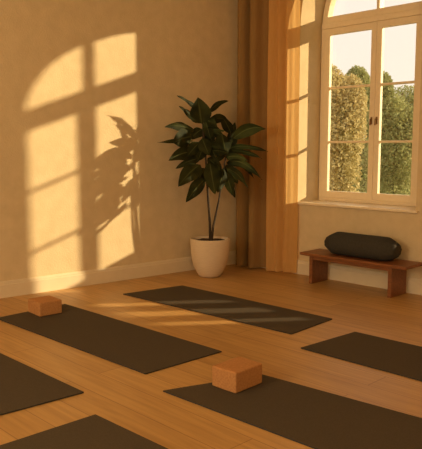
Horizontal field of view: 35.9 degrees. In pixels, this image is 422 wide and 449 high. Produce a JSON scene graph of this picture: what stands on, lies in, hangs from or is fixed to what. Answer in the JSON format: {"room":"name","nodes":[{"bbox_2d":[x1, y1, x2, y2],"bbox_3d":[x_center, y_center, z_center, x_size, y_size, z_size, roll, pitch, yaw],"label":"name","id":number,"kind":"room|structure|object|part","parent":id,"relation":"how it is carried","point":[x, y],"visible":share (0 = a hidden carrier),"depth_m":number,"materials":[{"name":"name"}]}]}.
{"room":"exercise studio","nodes":[
{"label":"exercise studio","id":0,"kind":"room"},
{"bbox_2d":[0,0,237,281],"bbox_3d":[-2.966,-0.980,4.691,8.254,3.450,0.199,-5,9,-39],"label":"wall","id":1,"kind":"structure","parent":0,"point":[89,89],"depth_m":6.17,"materials":[{"name":"paint"}]},
{"bbox_2d":[0,251,235,297],"bbox_3d":[-2.891,0.671,4.806,8.236,0.145,0.017,-5,9,-39],"label":"baseboard","id":2,"kind":"structure","parent":1,"relation":"attached to","point":[18,287],"depth_m":6.23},
{"bbox_2d":[0,264,421,448],"bbox_3d":[-0.144,1.093,2.262,8.720,0.100,8.900,-7,9,-44],"label":"floor","id":3,"kind":"structure","parent":0,"point":[135,401],"depth_m":4.08,"materials":[{"name":"brown wood"}]},
{"bbox_2d":[0,353,83,415],"bbox_3d":[-1.517,0.846,3.898,0.595,0.008,1.790,-7,9,-44],"label":"yoga mat","id":4,"kind":"object","parent":3,"relation":"on","point":[22,386],"visible":1,"depth_m":3.52,"materials":[{"name":"rubber"}]},
{"bbox_2d":[0,414,167,448],"bbox_3d":[-0.165,1.026,2.367,0.670,0.008,1.755,-7,9,-44],"label":"yoga mat","id":5,"kind":"object","parent":3,"relation":"on","point":[94,431],"visible":1,"depth_m":2.91,"materials":[{"name":"rubber"}]},
{"bbox_2d":[0,304,221,374],"bbox_3d":[-0.797,0.765,4.584,0.650,0.008,1.810,-7,9,-44],"label":"yoga mat","id":6,"kind":"object","parent":3,"relation":"on","point":[143,350],"visible":0.94,"depth_m":4.44,"materials":[{"name":"rubber"}]},
{"bbox_2d":[28,295,61,316],"bbox_3d":[-1.310,0.641,5.128,0.190,0.110,0.205,-6,9,-41],"label":"block","id":7,"kind":"object","parent":6,"relation":"on","point":[44,305],"visible":1,"depth_m":5.07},
{"bbox_2d":[158,95,267,277],"bbox_3d":[0.013,-0.363,6.505,1.071,1.799,0.612,0,7,0],"label":"potted plant","id":8,"kind":"object","parent":3,"relation":"on","point":[209,254],"visible":1,"depth_m":6.39,"materials":[{"name":"green plant"}]},
{"bbox_3d":[-0.049,-0.468,6.513,0.117,1.328,0.030,-2,7,-17],"label":"stem","id":9,"kind":"part","parent":8,"relation":"part of","materials":[{"name":"green plant"}]},
{"bbox_3d":[-0.011,0.332,6.621,0.400,0.391,0.400,-7,9,-44],"label":"pot","id":10,"kind":"part","parent":8,"relation":"part of","materials":[{"name":"beige ceramic"}]},
{"bbox_3d":[0.096,-0.353,6.530,0.212,1.099,0.040,0,7,2],"label":"stem","id":11,"kind":"part","parent":8,"relation":"part of","materials":[{"name":"green plant"}]},
{"bbox_2d":[123,285,331,334],"bbox_3d":[0.083,0.672,5.370,0.625,0.008,1.840,-7,9,-44],"label":"yoga mat","id":12,"kind":"object","parent":3,"relation":"on","point":[267,316],"visible":1,"depth_m":5.27,"materials":[{"name":"rubber"}]},
{"bbox_2d":[163,374,421,448],"bbox_3d":[0.633,0.940,3.098,1.837,0.008,0.648,6,9,43],"label":"yoga mat","id":13,"kind":"object","parent":3,"relation":"on","point":[313,418],"visible":0.93,"depth_m":3.15,"materials":[{"name":"rubber"}]},
{"bbox_2d":[212,357,261,392],"bbox_3d":[0.144,0.822,3.567,0.175,0.115,0.225,6,9,43],"label":"block","id":14,"kind":"object","parent":13,"relation":"on","point":[238,374],"visible":1,"depth_m":3.51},
{"bbox_2d":[300,249,421,297],"bbox_3d":[1.368,0.448,6.029,0.320,0.299,1.130,-7,9,-44],"label":"bench","id":15,"kind":"object","parent":3,"relation":"on","point":[397,269],"visible":0.98,"depth_m":5.84,"materials":[{"name":"red wood"}]},
{"bbox_3d":[1.053,0.424,6.357,0.260,0.271,0.038,-7,9,-44],"label":"leg","id":16,"kind":"part","parent":15,"relation":"part of","materials":[{"name":"red wood"}]},
{"bbox_2d":[324,232,401,260],"bbox_3d":[1.385,0.193,5.988,0.277,0.208,0.750,-6,9,-42],"label":"bolster","id":17,"kind":"object","parent":15,"relation":"on","point":[381,248],"visible":1,"depth_m":5.84,"materials":[{"name":"fabric"}]},
{"bbox_3d":[1.647,0.495,5.754,0.260,0.271,0.038,-7,9,-44],"label":"leg","id":18,"kind":"part","parent":15,"relation":"part of","materials":[{"name":"red wood"}]},
{"bbox_2d":[301,332,421,380],"bbox_3d":[1.446,0.857,3.798,0.610,0.008,1.840,-7,9,-44],"label":"yoga mat","id":19,"kind":"object","parent":3,"relation":"on","point":[383,354],"visible":1,"depth_m":4.14,"materials":[{"name":"rubber"}]},
{"bbox_2d":[297,0,421,278],"bbox_3d":[3.112,-0.972,4.629,0.400,3.450,8.050,-7,9,-44],"label":"wall","id":20,"kind":"structure","parent":0,"point":[315,223],"depth_m":6.57,"materials":[{"name":"paint"}]},
{"bbox_2d":[261,260,421,294],"bbox_3d":[2.970,0.687,4.670,0.017,0.145,7.630,-7,9,-44],"label":"baseboard","id":21,"kind":"structure","parent":20,"relation":"attached to","point":[338,273],"depth_m":6.21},
{"bbox_2d":[298,0,421,212],"bbox_3d":[1.482,-1.354,6.232,0.430,2.382,1.380,-7,9,-44],"label":"window","id":22,"kind":"structure","parent":20,"relation":"in","point":[376,20],"depth_m":6.34,"materials":[{"name":"beige paint"}]},
{"bbox_3d":[1.394,-1.117,6.556,0.045,1.718,0.602,-7,9,-44],"label":"sash","id":23,"kind":"part","parent":22,"relation":"part of","materials":[{"name":"beige paint"}]},
{"bbox_3d":[1.448,-0.180,6.337,0.335,0.025,1.380,-7,9,-44],"label":"sill","id":24,"kind":"part","parent":22,"relation":"part of","materials":[{"name":"beige paint"}]},
{"bbox_3d":[1.777,-1.072,6.167,0.045,1.718,0.489,-7,9,-44],"label":"sash","id":25,"kind":"part","parent":22,"relation":"part of","materials":[{"name":"beige paint"}]},
{"bbox_3d":[1.188,-2.721,6.014,0.149,0.080,2.600,-7,9,-44],"label":"curtain rod","id":26,"kind":"object","parent":20,"relation":"attached to","visible":0},
{"bbox_2d":[236,0,268,267],"bbox_3d":[0.428,-1.158,6.925,0.153,3.258,0.454,-7,9,-44],"label":"curtain","id":27,"kind":"object","parent":26,"relation":"hanging from","point":[253,15],"visible":0.71,"depth_m":6.92,"materials":[{"name":"fabric"}]},
{"bbox_2d":[266,0,299,272],"bbox_3d":[0.717,-1.124,6.640,0.133,3.258,0.360,-7,9,-44],"label":"curtain","id":28,"kind":"object","parent":26,"relation":"hanging from","point":[284,15],"visible":0.99,"depth_m":6.65,"materials":[{"name":"fabric"}]},
{"label":"outside","id":29,"kind":"structure","parent":0,"visible":0},
{"label":"ground","id":30,"kind":"structure","parent":29,"visible":0},
{"bbox_2d":[329,64,368,191],"bbox_3d":[2.070,-0.994,10.774,1.013,3.280,0.937,3,8,27],"label":"tree","id":31,"kind":"object","parent":30,"relation":"on","point":[349,108],"visible":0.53,"depth_m":10.45,"materials":[{"name":"green plant"}]},
{"bbox_2d":[346,65,385,192],"bbox_3d":[4.000,-2.093,16.895,1.416,4.043,1.411,-2,7,-19],"label":"tree","id":32,"kind":"object","parent":30,"relation":"on","point":[359,71],"visible":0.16,"depth_m":16.55,"materials":[{"name":"green plant"}]},
{"bbox_2d":[364,71,413,194],"bbox_3d":[4.018,-1.490,13.889,1.487,3.553,1.425,-4,8,-28],"label":"tree","id":33,"kind":"object","parent":30,"relation":"on","point":[395,172],"visible":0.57,"depth_m":13.57,"materials":[{"name":"green plant"}]},
{"bbox_2d":[383,85,413,194],"bbox_3d":[5.479,-2.025,17.857,1.912,3.667,1.849,5,8,38],"label":"tree","id":34,"kind":"object","parent":30,"relation":"on","point":[409,94],"visible":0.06,"depth_m":17.44,"materials":[{"name":"green plant"}]}
]}

